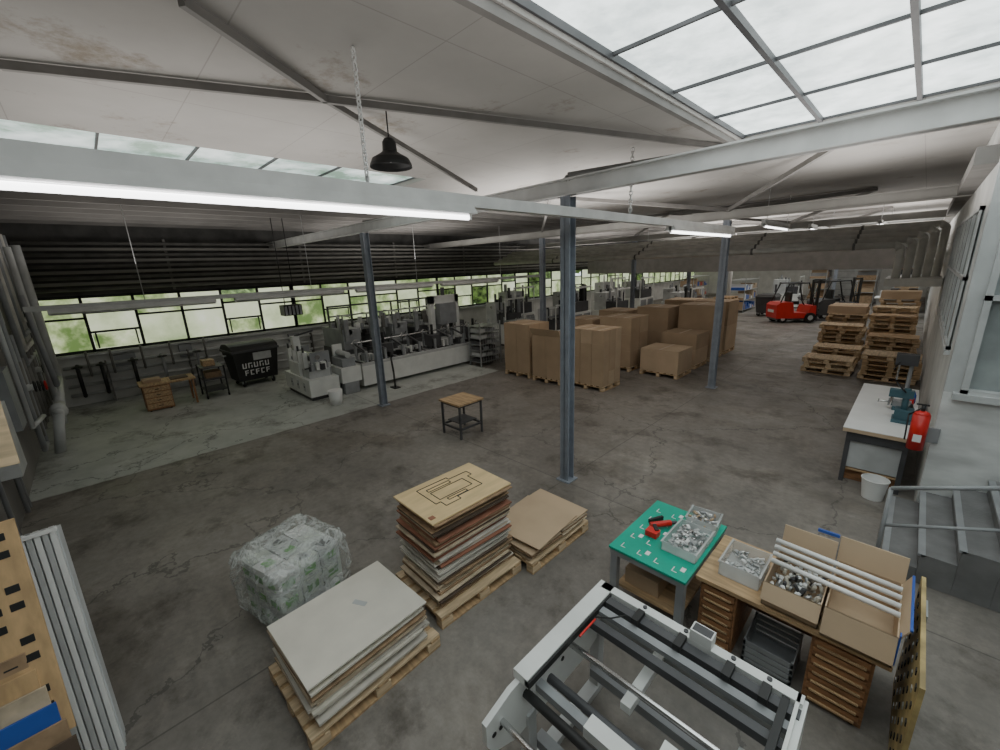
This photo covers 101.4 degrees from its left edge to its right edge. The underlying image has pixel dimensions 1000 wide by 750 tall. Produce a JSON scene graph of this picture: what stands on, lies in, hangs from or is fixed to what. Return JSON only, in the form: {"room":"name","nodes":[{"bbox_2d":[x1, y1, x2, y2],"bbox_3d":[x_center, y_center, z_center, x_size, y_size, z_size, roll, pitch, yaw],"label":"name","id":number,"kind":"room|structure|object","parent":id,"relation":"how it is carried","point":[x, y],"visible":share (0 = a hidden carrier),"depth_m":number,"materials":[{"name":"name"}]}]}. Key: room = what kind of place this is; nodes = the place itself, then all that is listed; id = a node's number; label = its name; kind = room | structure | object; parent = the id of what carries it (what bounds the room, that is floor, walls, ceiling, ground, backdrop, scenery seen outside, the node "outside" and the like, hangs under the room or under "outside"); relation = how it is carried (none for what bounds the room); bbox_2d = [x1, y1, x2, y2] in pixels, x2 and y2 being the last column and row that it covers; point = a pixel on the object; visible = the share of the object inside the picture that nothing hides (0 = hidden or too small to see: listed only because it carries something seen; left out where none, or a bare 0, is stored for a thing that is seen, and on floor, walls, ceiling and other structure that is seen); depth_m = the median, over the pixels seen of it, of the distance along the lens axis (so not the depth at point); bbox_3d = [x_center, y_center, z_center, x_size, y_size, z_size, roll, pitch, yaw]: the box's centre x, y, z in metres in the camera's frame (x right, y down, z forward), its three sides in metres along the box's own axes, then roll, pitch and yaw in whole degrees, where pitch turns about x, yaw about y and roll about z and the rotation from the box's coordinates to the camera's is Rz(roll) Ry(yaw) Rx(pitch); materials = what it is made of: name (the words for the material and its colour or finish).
{"room":"factory floor","nodes":[
{"label":"factory floor","id":0,"kind":"room"},
{"bbox_2d":[0,301,48,530],"bbox_3d":[-5.543,0.208,3.646,0.200,5.150,21.200,-16,20,-43],"label":"wall","id":1,"kind":"structure","parent":0,"point":[28,440],"depth_m":7.55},
{"bbox_2d":[0,234,68,535],"bbox_3d":[-9.319,-0.505,8.000,0.600,4.616,8.230,-16,20,-43],"label":"pipes","id":2,"kind":"object","parent":1,"relation":"attached to","point":[33,366],"visible":0.99,"depth_m":8.50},
{"bbox_2d":[0,190,668,239],"bbox_3d":[1.021,-6.480,18.106,31.400,0.120,7.260,-16,20,-43],"label":"ceiling","id":3,"kind":"structure","parent":1,"relation":"attached to","point":[15,206],"depth_m":11.18,"materials":[{"name":"paint"}]},
{"bbox_2d":[0,223,692,407],"bbox_3d":[3.669,-6.351,27.061,47.600,5.150,0.200,-16,20,-43],"label":"wall","id":4,"kind":"structure","parent":0,"point":[12,231],"depth_m":13.70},
{"bbox_2d":[23,284,296,356],"bbox_3d":[-10.471,-1.967,13.563,6.935,1.650,0.100,-16,20,-43],"label":"window","id":5,"kind":"structure","parent":4,"relation":"in","point":[72,334],"depth_m":13.10,"materials":[{"name":"grey"}]},
{"bbox_2d":[290,277,437,326],"bbox_3d":[-5.590,-3.392,18.227,6.935,1.650,0.100,-16,20,-43],"label":"window","id":6,"kind":"structure","parent":4,"relation":"in","point":[313,307],"depth_m":17.51,"materials":[{"name":"grey"}]},
{"bbox_2d":[56,280,683,359],"bbox_3d":[3.902,-5.269,27.297,47.400,0.080,0.140,-16,20,-43],"label":"sill","id":7,"kind":"structure","parent":4,"relation":"attached to","point":[321,325],"depth_m":14.16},
{"bbox_2d":[436,272,528,306],"bbox_3d":[-0.709,-4.818,22.891,6.935,1.650,0.100,-16,20,-43],"label":"window","id":8,"kind":"structure","parent":4,"relation":"in","point":[465,292],"depth_m":22.60,"materials":[{"name":"grey"}]},
{"bbox_2d":[528,268,590,298],"bbox_3d":[4.172,-6.243,27.556,6.935,1.650,0.100,-16,20,-43],"label":"window","id":9,"kind":"structure","parent":4,"relation":"in","point":[552,283],"depth_m":27.11,"materials":[{"name":"grey"}]},
{"bbox_2d":[591,273,636,290],"bbox_3d":[9.053,-7.669,32.220,6.935,1.650,0.100,-16,20,-43],"label":"window","id":10,"kind":"structure","parent":4,"relation":"in","point":[595,278],"depth_m":31.52,"materials":[{"name":"grey"}]},
{"bbox_2d":[636,273,670,284],"bbox_3d":[13.933,-9.094,36.884,6.935,1.650,0.100,-16,20,-43],"label":"window","id":11,"kind":"structure","parent":4,"relation":"in","point":[658,277],"depth_m":37.32,"materials":[{"name":"grey"}]},
{"bbox_2d":[0,0,999,240],"bbox_3d":[11.122,-7.269,19.129,47.800,0.120,21.400,-16,20,-43],"label":"ceiling","id":12,"kind":"structure","parent":0,"point":[438,54],"depth_m":4.05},
{"bbox_2d":[0,119,414,184],"bbox_3d":[-4.156,-3.225,6.027,6.424,0.080,1.450,-16,20,-43],"label":"window","id":13,"kind":"structure","parent":12,"relation":"attached to","point":[9,129],"depth_m":5.77,"materials":[{"name":"grey"}]},
{"bbox_2d":[22,205,539,315],"bbox_3d":[-3.573,-3.807,12.857,15.700,2.254,0.200,-16,20,-43],"label":"fluorescent light trunking","id":14,"kind":"object","parent":12,"relation":"hanging from","point":[80,308],"visible":0.95,"depth_m":10.01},
{"bbox_2d":[270,218,302,315],"bbox_3d":[-6.207,-3.129,11.753,0.500,2.800,0.420,-16,20,-43],"label":"heater","id":15,"kind":"object","parent":12,"relation":"hanging from","point":[290,309],"visible":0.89,"depth_m":11.88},
{"bbox_2d":[0,46,735,236],"bbox_3d":[1.097,-2.548,5.322,12.200,1.190,0.224,-16,20,-43],"label":"fluorescent light trunking","id":16,"kind":"object","parent":12,"relation":"hanging from","point":[28,166],"depth_m":2.69,"materials":[{"name":"metal"}]},
{"bbox_2d":[370,111,411,171],"bbox_3d":[-1.162,-2.485,4.259,0.440,0.590,0.440,-16,20,-43],"label":"pendant lamp","id":17,"kind":"object","parent":12,"relation":"hanging from","point":[389,159],"visible":0.99,"depth_m":4.23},
{"bbox_2d":[0,0,892,237],"bbox_3d":[4.757,-4.727,11.716,26.523,0.544,8.602,-16,20,-43],"label":"roof beams","id":18,"kind":"structure","parent":12,"relation":"attached to","point":[489,9],"depth_m":3.92,"materials":[{"name":"metal"}]},
{"bbox_2d":[9,239,594,293],"bbox_3d":[3.098,-7.341,25.507,44.100,1.500,0.155,-16,20,-43],"label":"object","id":19,"kind":"object","parent":18,"relation":"attached to","point":[163,243],"visible":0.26,"depth_m":13.63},
{"bbox_2d":[269,84,999,248],"bbox_3d":[-1.019,-3.069,7.674,0.160,0.220,21.000,-16,20,-43],"label":"crossbeam","id":20,"kind":"object","parent":12,"relation":"attached to","point":[981,105],"depth_m":4.03,"materials":[{"name":"metal"}]},
{"bbox_2d":[424,184,972,248],"bbox_3d":[2.527,-4.752,13.507,0.160,0.220,17.420,-16,20,-43],"label":"crossbeam","id":21,"kind":"object","parent":12,"relation":"attached to","point":[950,191],"depth_m":9.65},
{"bbox_2d":[520,209,954,248],"bbox_3d":[7.337,-6.157,18.104,0.160,0.220,17.420,-16,20,-43],"label":"crossbeam","id":22,"kind":"object","parent":12,"relation":"attached to","point":[933,213],"depth_m":14.57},
{"bbox_2d":[509,0,999,138],"bbox_3d":[2.304,-2.309,1.617,8.424,0.080,4.745,-16,20,-43],"label":"window","id":23,"kind":"structure","parent":12,"relation":"attached to","point":[748,67],"depth_m":3.58,"materials":[{"name":"grey"}]},
{"bbox_2d":[760,188,790,229],"bbox_3d":[7.494,-4.425,10.999,2.700,0.944,0.180,-16,20,-43],"label":"fluorescent light trunking","id":24,"kind":"object","parent":12,"relation":"hanging from","point":[766,223],"visible":0.91,"depth_m":10.77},
{"bbox_2d":[21,293,999,749],"bbox_3d":[11.322,-2.140,20.487,47.800,0.200,21.400,-16,20,-43],"label":"floor","id":25,"kind":"structure","parent":0,"point":[152,510],"depth_m":6.14,"materials":[{"name":"concrete"}]},
{"bbox_2d":[0,401,80,749],"bbox_3d":[-2.810,1.665,2.103,0.920,2.920,1.043,-16,20,-43],"label":"boards","id":26,"kind":"object","parent":25,"relation":"on","point":[36,713],"visible":1,"depth_m":2.30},
{"bbox_2d":[20,524,126,749],"bbox_3d":[-3.434,2.071,2.851,0.860,1.800,0.594,-16,20,-43],"label":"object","id":27,"kind":"object","parent":25,"relation":"on","point":[99,722],"visible":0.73,"depth_m":3.01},
{"bbox_2d":[137,373,198,411],"bbox_3d":[-9.478,0.454,11.721,1.250,0.840,0.760,-16,20,-43],"label":"wooden desk","id":28,"kind":"object","parent":25,"relation":"on","point":[156,391],"visible":1,"depth_m":11.36,"materials":[{"name":"brown wood"}]},
{"bbox_2d":[62,332,323,400],"bbox_3d":[-9.653,-0.555,14.074,7.400,1.600,0.708,-16,20,-43],"label":"pipes","id":29,"kind":"object","parent":25,"relation":"on","point":[185,350],"visible":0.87,"depth_m":12.61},
{"bbox_2d":[195,358,230,398],"bbox_3d":[-8.832,0.073,12.556,0.590,1.100,0.900,-16,20,-43],"label":"metal cart","id":30,"kind":"object","parent":25,"relation":"on","point":[212,374],"visible":1,"depth_m":12.43,"materials":[{"name":"metal"}]},
{"bbox_2d":[219,338,278,386],"bbox_3d":[-8.360,-0.439,13.791,1.120,1.418,1.620,10,19,39],"label":"waste container","id":31,"kind":"object","parent":25,"relation":"on","point":[245,361],"visible":1,"depth_m":13.41,"materials":[{"name":"plastic"}]},
{"bbox_2d":[228,514,351,624],"bbox_3d":[-2.248,2.096,4.451,0.935,0.785,1.005,6,17,30],"label":"wrapped bundle","id":32,"kind":"object","parent":25,"relation":"on","point":[299,565],"visible":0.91,"depth_m":4.26,"materials":[{"name":"white"}]},
{"bbox_2d":[267,561,440,749],"bbox_3d":[-1.324,2.395,3.730,0.902,0.564,1.220,11,20,42],"label":"boards","id":33,"kind":"object","parent":25,"relation":"on","point":[339,652],"visible":1,"depth_m":3.47,"materials":[{"name":"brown wood"}]},
{"bbox_2d":[359,232,390,406],"bbox_3d":[-3.226,-1.323,10.516,0.260,4.420,0.260,-16,20,-43],"label":"steel column","id":34,"kind":"structure","parent":25,"relation":"on","point":[364,237],"depth_m":10.46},
{"bbox_2d":[285,318,499,400],"bbox_3d":[-3.358,-1.078,14.487,7.520,1.923,2.100,-16,20,-43],"label":"machine","id":35,"kind":"object","parent":25,"relation":"on","point":[310,375],"visible":0.89,"depth_m":12.74,"materials":[{"name":"silver metal"}]},
{"bbox_2d":[322,297,463,363],"bbox_3d":[-3.959,-1.811,16.490,5.641,2.360,1.856,-16,20,-43],"label":"machine","id":36,"kind":"object","parent":25,"relation":"on","point":[338,332],"visible":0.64,"depth_m":15.31,"materials":[{"name":"silver metal"}]},
{"bbox_2d":[427,287,461,339],"bbox_3d":[-2.058,-2.066,16.316,1.400,2.800,0.700,-16,20,-43],"label":"machine","id":37,"kind":"object","parent":25,"relation":"on","point":[446,307],"visible":0.72,"depth_m":16.11,"materials":[{"name":"silver metal"}]},
{"bbox_2d":[393,463,520,629],"bbox_3d":[-0.493,1.814,4.651,1.168,1.153,0.923,-16,20,-43],"label":"boards","id":38,"kind":"object","parent":25,"relation":"on","point":[453,526],"visible":0.93,"depth_m":4.36,"materials":[{"name":"brown wood"}]},
{"bbox_2d":[439,392,483,439],"bbox_3d":[-0.828,0.884,8.940,0.690,0.780,0.690,-16,20,-43],"label":"work table","id":39,"kind":"object","parent":25,"relation":"on","point":[460,400],"visible":1,"depth_m":8.84,"materials":[{"name":"brown wood"}]},
{"bbox_2d":[468,319,501,367],"bbox_3d":[-0.553,-1.196,15.155,1.040,1.600,0.640,-16,20,-43],"label":"wire shelf rack","id":40,"kind":"object","parent":25,"relation":"on","point":[484,351],"visible":1,"depth_m":14.96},
{"bbox_2d":[486,294,523,345],"bbox_3d":[0.220,-2.632,19.159,1.300,2.267,1.410,-16,20,-43],"label":"machine","id":41,"kind":"object","parent":25,"relation":"on","point":[496,310],"visible":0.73,"depth_m":18.76,"materials":[{"name":"silver metal"}]},
{"bbox_2d":[498,284,534,319],"bbox_3d":[0.852,-3.508,21.706,1.600,2.608,1.310,-16,20,-43],"label":"machine","id":42,"kind":"object","parent":25,"relation":"on","point":[528,313],"visible":0.48,"depth_m":21.40,"materials":[{"name":"silver metal"}]},
{"bbox_2d":[504,319,548,378],"bbox_3d":[0.891,-0.900,13.586,1.000,1.722,1.100,-16,20,-43],"label":"cardboard box","id":43,"kind":"object","parent":25,"relation":"on","point":[517,334],"visible":0.7,"depth_m":13.19,"materials":[{"name":"brown cardboard"}]},
{"bbox_2d":[539,238,545,320],"bbox_3d":[1.585,-2.728,15.112,0.260,4.420,0.260,-16,20,-43],"label":"steel column","id":44,"kind":"structure","parent":25,"relation":"on","point":[542,253],"depth_m":14.87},
{"bbox_2d":[529,328,559,385],"bbox_3d":[1.697,-0.658,12.654,1.120,1.670,1.100,-16,20,-43],"label":"cardboard box","id":45,"kind":"object","parent":25,"relation":"on","point":[545,343],"visible":0.52,"depth_m":12.34,"materials":[{"name":"brown cardboard"}]},
{"bbox_2d":[506,489,587,574],"bbox_3d":[0.502,2.002,5.425,1.168,0.320,0.893,-16,20,-43],"label":"boards","id":46,"kind":"object","parent":25,"relation":"on","point":[544,523],"visible":0.81,"depth_m":5.23,"materials":[{"name":"brown wood"}]},
{"bbox_2d":[538,300,559,330],"bbox_3d":[2.413,-2.200,17.662,1.400,2.033,1.110,-16,20,-43],"label":"machine","id":47,"kind":"object","parent":25,"relation":"on","point":[552,313],"visible":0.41,"depth_m":17.17,"materials":[{"name":"silver metal"}]},
{"bbox_2d":[556,195,577,483],"bbox_3d":[1.045,-0.383,6.335,0.260,4.420,0.260,-16,20,-43],"label":"steel column","id":48,"kind":"structure","parent":25,"relation":"on","point":[567,225],"depth_m":6.26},
{"bbox_2d":[553,284,590,315],"bbox_3d":[3.822,-3.645,21.959,1.600,2.520,1.510,-16,20,-43],"label":"machine","id":49,"kind":"object","parent":25,"relation":"on","point":[581,302],"visible":0.45,"depth_m":21.68,"materials":[{"name":"silver metal"}]},
{"bbox_2d":[575,315,600,326],"bbox_3d":[3.262,-1.335,15.114,1.200,1.602,1.100,-16,20,-43],"label":"cardboard box","id":50,"kind":"object","parent":25,"relation":"on","point":[583,319],"visible":0.16,"depth_m":14.52,"materials":[{"name":"brown cardboard"}]},
{"bbox_2d":[574,324,621,391],"bbox_3d":[2.762,-0.534,11.925,0.950,1.722,1.150,-16,20,-43],"label":"cardboard box","id":51,"kind":"object","parent":25,"relation":"on","point":[597,347],"visible":0.94,"depth_m":11.53,"materials":[{"name":"brown cardboard"}]},
{"bbox_2d":[592,275,625,313],"bbox_3d":[6.967,-4.977,26.101,1.600,2.737,1.410,-16,20,-43],"label":"machine","id":52,"kind":"object","parent":25,"relation":"on","point":[603,285],"visible":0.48,"depth_m":25.69,"materials":[{"name":"silver metal"}]},
{"bbox_2d":[592,285,629,314],"bbox_3d":[6.301,-3.877,22.992,1.600,2.254,1.510,-16,20,-43],"label":"machine","id":53,"kind":"object","parent":25,"relation":"on","point":[607,299],"visible":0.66,"depth_m":22.59,"materials":[{"name":"silver metal"}]},
{"bbox_2d":[600,313,648,371],"bbox_3d":[4.230,-1.158,14.007,1.200,1.752,1.150,-16,20,-43],"label":"cardboard box","id":54,"kind":"object","parent":25,"relation":"on","point":[634,335],"visible":0.51,"depth_m":13.46,"materials":[{"name":"brown cardboard"}]},
{"bbox_2d":[621,276,653,307],"bbox_3d":[9.481,-5.578,28.316,2.000,2.576,1.510,-16,20,-43],"label":"machine","id":55,"kind":"object","parent":25,"relation":"on","point":[643,296],"visible":0.63,"depth_m":27.75,"materials":[{"name":"silver metal"}]},
{"bbox_2d":[482,580,808,749],"bbox_3d":[0.870,2.360,2.526,1.370,1.082,1.430,-16,20,-43],"label":"machine","id":56,"kind":"object","parent":25,"relation":"on","point":[772,713],"visible":1,"depth_m":2.67,"materials":[{"name":"silver metal"}]},
{"bbox_2d":[637,304,678,344],"bbox_3d":[6.049,-1.711,15.633,1.200,1.852,1.200,-16,20,-43],"label":"cardboard box","id":57,"kind":"object","parent":25,"relation":"on","point":[662,317],"visible":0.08,"depth_m":15.06,"materials":[{"name":"brown cardboard"}]},
{"bbox_2d":[639,342,692,379],"bbox_3d":[5.288,-0.476,13.035,1.100,0.852,1.200,-16,20,-43],"label":"cardboard box","id":58,"kind":"object","parent":25,"relation":"on","point":[661,359],"visible":1,"depth_m":12.68,"materials":[{"name":"brown cardboard"}]},
{"bbox_2d":[609,500,726,625],"bbox_3d":[1.768,2.021,4.330,1.100,0.747,0.760,-16,20,-43],"label":"table","id":59,"kind":"object","parent":25,"relation":"on","point":[663,576],"visible":0.82,"depth_m":4.09,"materials":[{"name":"teal wood"}]},
{"bbox_2d":[645,515,676,538],"bbox_3d":[1.668,1.589,4.347,0.387,0.084,0.236,-11,17,-31],"label":"tool","id":60,"kind":"object","parent":59,"relation":"on","point":[652,530],"visible":1,"depth_m":4.31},
{"bbox_2d":[668,524,709,553],"bbox_3d":[1.872,1.641,4.075,0.500,0.110,0.340,-16,20,-43],"label":"metal parts","id":61,"kind":"object","parent":59,"relation":"on","point":[681,541],"visible":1,"depth_m":4.06,"materials":[{"name":"silver metal"}]},
{"bbox_2d":[687,510,719,532],"bbox_3d":[2.165,1.546,4.346,0.311,0.133,0.280,10,19,38],"label":"metal parts","id":62,"kind":"object","parent":59,"relation":"on","point":[701,517],"visible":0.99,"depth_m":4.31,"materials":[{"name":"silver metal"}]},
{"bbox_2d":[662,328,708,369],"bbox_3d":[6.326,-0.934,14.028,1.100,1.152,1.150,-16,20,-43],"label":"cardboard box","id":63,"kind":"object","parent":25,"relation":"on","point":[696,338],"visible":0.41,"depth_m":13.60,"materials":[{"name":"brown cardboard"}]},
{"bbox_2d":[670,284,703,298],"bbox_3d":[9.585,-3.522,21.144,1.600,2.265,1.210,-16,20,-43],"label":"machine","id":64,"kind":"object","parent":25,"relation":"on","point":[683,294],"visible":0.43,"depth_m":20.70,"materials":[{"name":"silver metal"}]},
{"bbox_2d":[679,273,709,297],"bbox_3d":[14.606,-6.358,30.851,3.040,2.400,1.040,-16,20,-43],"label":"storage shelf","id":65,"kind":"object","parent":25,"relation":"on","point":[699,292],"visible":0.47,"depth_m":30.33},
{"bbox_2d":[678,302,725,361],"bbox_3d":[7.319,-1.624,14.923,1.200,1.952,1.200,-16,20,-43],"label":"cardboard box","id":66,"kind":"object","parent":25,"relation":"on","point":[692,315],"visible":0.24,"depth_m":14.40,"materials":[{"name":"brown cardboard"}]},
{"bbox_2d":[695,298,738,353],"bbox_3d":[8.380,-1.934,15.937,1.200,1.952,1.200,-16,20,-43],"label":"cardboard box","id":67,"kind":"object","parent":25,"relation":"on","point":[732,305],"visible":0.32,"depth_m":15.43,"materials":[{"name":"brown cardboard"}]},
{"bbox_2d":[705,220,731,388],"bbox_3d":[5.855,-1.788,10.931,0.260,4.420,0.260,-16,20,-43],"label":"steel column","id":68,"kind":"structure","parent":25,"relation":"on","point":[725,241],"depth_m":10.89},
{"bbox_2d":[730,276,759,312],"bbox_3d":[16.444,-5.495,27.712,3.040,2.200,1.040,-16,20,-43],"label":"storage shelf","id":69,"kind":"object","parent":25,"relation":"on","point":[744,292],"visible":0.77,"depth_m":27.05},
{"bbox_2d":[755,293,781,315],"bbox_3d":[16.316,-4.296,24.958,1.440,1.298,1.120,-16,20,-43],"label":"waste container","id":70,"kind":"object","parent":25,"relation":"on","point":[762,299],"visible":0.52,"depth_m":24.60,"materials":[{"name":"plastic"}]},
{"bbox_2d":[741,611,803,686],"bbox_3d":[2.438,2.433,3.666,0.400,0.240,0.370,-16,20,-43],"label":"crate","id":71,"kind":"object","parent":25,"relation":"on","point":[768,654],"visible":1,"depth_m":3.68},
{"bbox_2d":[772,275,804,307],"bbox_3d":[20.052,-5.864,28.558,1.400,2.208,1.610,-16,20,-43],"label":"machine","id":72,"kind":"object","parent":25,"relation":"on","point":[792,288],"visible":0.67,"depth_m":28.18,"materials":[{"name":"silver metal"}]},
{"bbox_2d":[696,535,892,728],"bbox_3d":[2.556,2.194,3.654,0.790,0.700,1.320,-16,20,-43],"label":"desk","id":73,"kind":"object","parent":25,"relation":"on","point":[838,678],"visible":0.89,"depth_m":3.46,"materials":[{"name":"brown wood"}]},
{"bbox_2d":[724,549,765,578],"bbox_3d":[2.254,1.739,3.764,0.420,0.140,0.340,-16,20,-43],"label":"metal parts","id":74,"kind":"object","parent":73,"relation":"on","point":[751,571],"visible":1,"depth_m":3.74,"materials":[{"name":"silver metal"}]},
{"bbox_2d":[760,524,915,667],"bbox_3d":[2.683,1.686,3.270,0.800,0.463,0.858,-16,20,-43],"label":"open cardboard box","id":75,"kind":"object","parent":73,"relation":"on","point":[869,631],"visible":0.87,"depth_m":3.28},
{"bbox_2d":[771,538,902,617],"bbox_3d":[2.674,1.601,3.305,0.339,0.055,0.845,-15,19,-39],"label":"bundle","id":76,"kind":"object","parent":75,"relation":"in","point":[888,610],"visible":1,"depth_m":3.25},
{"bbox_2d":[766,279,826,322],"bbox_3d":[16.374,-3.987,22.021,3.260,2.197,1.260,0,15,7],"label":"forklift","id":77,"kind":"object","parent":25,"relation":"on","point":[781,311],"visible":0.98,"depth_m":21.81,"materials":[{"name":"metal"}]},
{"bbox_2d":[805,270,833,300],"bbox_3d":[25.451,-7.327,32.520,3.040,2.600,1.140,-16,20,-43],"label":"storage shelf","id":78,"kind":"object","parent":25,"relation":"on","point":[816,274],"visible":0.51,"depth_m":31.76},
{"bbox_2d":[800,352,855,376],"bbox_3d":[10.158,-0.344,12.633,0.901,0.436,1.262,-16,20,-43],"label":"pallet stack","id":79,"kind":"object","parent":25,"relation":"on","point":[846,365],"visible":1,"depth_m":12.47,"materials":[{"name":"brown wood"}]},
{"bbox_2d":[811,342,862,363],"bbox_3d":[11.044,-0.680,13.486,0.863,0.582,1.299,-16,20,-43],"label":"pallet stack","id":80,"kind":"object","parent":25,"relation":"on","point":[821,348],"visible":0.62,"depth_m":13.30,"materials":[{"name":"brown wood"}]},
{"bbox_2d":[807,277,869,318],"bbox_3d":[19.095,-4.258,22.642,3.260,2.197,1.260,0,15,7],"label":"forklift","id":81,"kind":"object","parent":25,"relation":"on","point":[828,299],"visible":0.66,"depth_m":22.43,"materials":[{"name":"metal"}]},
{"bbox_2d":[817,322,866,351],"bbox_3d":[12.460,-1.349,14.947,0.904,1.020,1.315,-16,20,-43],"label":"pallet stack","id":82,"kind":"object","parent":25,"relation":"on","point":[831,332],"visible":0.71,"depth_m":14.77,"materials":[{"name":"brown wood"}]},
{"bbox_2d":[826,304,869,336],"bbox_3d":[14.044,-2.083,16.611,0.954,1.468,1.306,-16,20,-43],"label":"pallet stack","id":83,"kind":"object","parent":25,"relation":"on","point":[847,311],"visible":0.39,"depth_m":16.30,"materials":[{"name":"brown wood"}]},
{"bbox_2d":[852,269,881,305],"bbox_3d":[25.446,-6.241,28.419,3.040,2.600,1.140,-16,20,-43],"label":"storage shelf","id":84,"kind":"object","parent":25,"relation":"on","point":[870,278],"visible":0.7,"depth_m":27.60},
{"bbox_2d":[861,473,890,501],"bbox_3d":[5.488,1.659,6.007,0.326,0.307,0.326,-16,20,-43],"label":"plastic bucket","id":85,"kind":"object","parent":25,"relation":"on","point":[874,487],"visible":1,"depth_m":5.95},
{"bbox_2d":[838,383,918,494],"bbox_3d":[6.676,0.984,7.184,3.050,0.920,0.800,-16,20,-43],"label":"workbench","id":86,"kind":"object","parent":25,"relation":"on","point":[874,444],"visible":0.8,"depth_m":6.30,"materials":[{"name":"white wood"}]},
{"bbox_2d":[889,382,914,424],"bbox_3d":[6.211,0.404,6.304,0.457,0.686,0.340,-16,20,-43],"label":"press","id":87,"kind":"object","parent":86,"relation":"on","point":[900,415],"visible":0.92,"depth_m":6.33,"materials":[{"name":"teal metal"}]},
{"bbox_2d":[893,352,920,388],"bbox_3d":[7.329,0.016,7.422,0.403,0.780,0.307,-16,20,-43],"label":"press","id":88,"kind":"object","parent":86,"relation":"on","point":[911,360],"visible":0.75,"depth_m":7.39,"materials":[{"name":"grey metal"}]},
{"bbox_2d":[857,349,922,385],"bbox_3d":[10.995,-0.239,11.541,0.892,0.728,1.262,-16,20,-43],"label":"pallet stack","id":89,"kind":"object","parent":25,"relation":"on","point":[875,363],"visible":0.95,"depth_m":11.44,"materials":[{"name":"brown wood"}]},
{"bbox_2d":[862,313,917,350],"bbox_3d":[14.046,-1.501,14.716,0.909,1.312,1.303,-16,20,-43],"label":"pallet stack","id":90,"kind":"object","parent":25,"relation":"on","point":[891,323],"visible":0.57,"depth_m":14.52,"materials":[{"name":"brown wood"}]},
{"bbox_2d":[864,332,920,353],"bbox_3d":[12.729,-0.855,13.328,0.910,0.874,1.300,-16,20,-43],"label":"pallet stack","id":91,"kind":"object","parent":25,"relation":"on","point":[902,343],"visible":0.52,"depth_m":13.12,"materials":[{"name":"brown wood"}]},
{"bbox_2d":[872,305,918,334],"bbox_3d":[15.168,-1.905,15.794,0.922,1.458,1.317,-16,20,-43],"label":"pallet stack","id":92,"kind":"object","parent":25,"relation":"on","point":[913,310],"visible":0.2,"depth_m":15.59,"materials":[{"name":"brown wood"}]},
{"bbox_2d":[879,290,922,313],"bbox_3d":[16.716,-2.576,17.224,0.931,1.906,1.300,-16,20,-43],"label":"pallet stack","id":93,"kind":"object","parent":25,"relation":"on","point":[906,296],"visible":0.3,"depth_m":16.83,"materials":[{"name":"brown wood"}]},
{"bbox_2d":[888,576,927,749],"bbox_3d":[2.889,2.199,2.900,1.200,1.050,0.046,-16,20,-43],"label":"wooden board","id":94,"kind":"object","parent":25,"relation":"on","point":[909,684],"visible":0.89,"depth_m":2.77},
{"bbox_2d":[875,486,999,547],"bbox_3d":[5.063,1.298,3.502,0.045,2.318,2.510,-16,20,-43],"label":"stair handrail","id":95,"kind":"object","parent":25,"relation":"on","point":[891,489],"visible":0.9,"depth_m":4.20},
{"bbox_2d":[882,480,999,612],"bbox_3d":[6.203,1.550,3.746,1.700,1.621,3.740,-16,20,-43],"label":"stairs","id":96,"kind":"structure","parent":25,"relation":"on","point":[964,565],"depth_m":4.50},
{"bbox_2d":[588,247,907,273],"bbox_3d":[11.482,-6.050,22.231,0.200,0.850,15.600,-16,20,-43],"label":"trim","id":97,"kind":"structure","parent":0,"point":[870,258],"depth_m":20.39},
{"bbox_2d":[695,232,930,296],"bbox_3d":[26.794,-9.919,37.128,0.200,5.150,17.420,-16,20,-43],"label":"wall","id":98,"kind":"structure","parent":0,"point":[766,280],"depth_m":38.60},
{"bbox_2d":[826,269,879,295],"bbox_3d":[29.583,-8.223,34.513,0.070,3.000,3.500,-16,20,-43],"label":"door","id":99,"kind":"structure","parent":98,"relation":"in","point":[843,274],"depth_m":34.76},
{"bbox_2d":[914,123,999,500],"bbox_3d":[19.395,-4.573,18.027,38.300,5.150,0.200,-16,20,-43],"label":"wall","id":100,"kind":"structure","parent":0,"point":[935,365],"depth_m":7.35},
{"bbox_2d":[494,220,950,286],"bbox_3d":[5.914,-4.457,16.193,1.700,1.680,16.180,-16,20,-43],"label":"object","id":101,"kind":"object","parent":100,"relation":"attached to","point":[884,236],"visible":0.92,"depth_m":12.34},
{"bbox_2d":[937,205,985,354],"bbox_3d":[8.001,-1.776,7.209,5.900,1.860,0.058,-16,20,-43],"label":"window","id":102,"kind":"structure","parent":100,"relation":"in","point":[968,230],"depth_m":6.05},
{"bbox_2d":[915,162,999,501],"bbox_3d":[7.041,-0.317,3.778,0.200,5.150,3.780,-16,20,-43],"label":"wall","id":103,"kind":"structure","parent":0,"point":[967,450],"depth_m":5.10,"materials":[{"name":"paint"}]},
{"bbox_2d":[903,403,940,450],"bbox_3d":[5.543,0.683,5.359,0.185,0.620,0.330,-16,20,-43],"label":"fire extinguisher","id":104,"kind":"object","parent":103,"relation":"attached to","point":[920,432],"visible":1,"depth_m":5.35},
{"bbox_2d":[951,241,999,405],"bbox_3d":[6.213,-0.718,4.375,0.200,2.320,1.500,-16,20,-43],"label":"window","id":105,"kind":"structure","parent":103,"relation":"in","point":[981,381],"depth_m":4.92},
{"bbox_2d":[939,144,999,235],"bbox_3d":[19.179,-6.512,17.660,38.100,0.200,0.200,-16,20,-43],"label":"beam","id":106,"kind":"structure","parent":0,"point":[984,159],"depth_m":5.53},
{"label":"outside","id":107,"kind":"structure","parent":0,"visible":0},
{"bbox_3d":[-3.088,-5.835,36.953,76.000,0.200,22.750,-16,20,-43],"label":"ground","id":108,"kind":"structure","parent":107,"visible":0},
{"bbox_2d":[221,270,641,303],"bbox_3d":[0.447,-6.953,28.909,66.841,7.251,4.363,-16,20,-43],"label":"hedge","id":109,"kind":"object","parent":108,"relation":"on","point":[479,293],"visible":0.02,"depth_m":26.05,"materials":[{"name":"green plant"}]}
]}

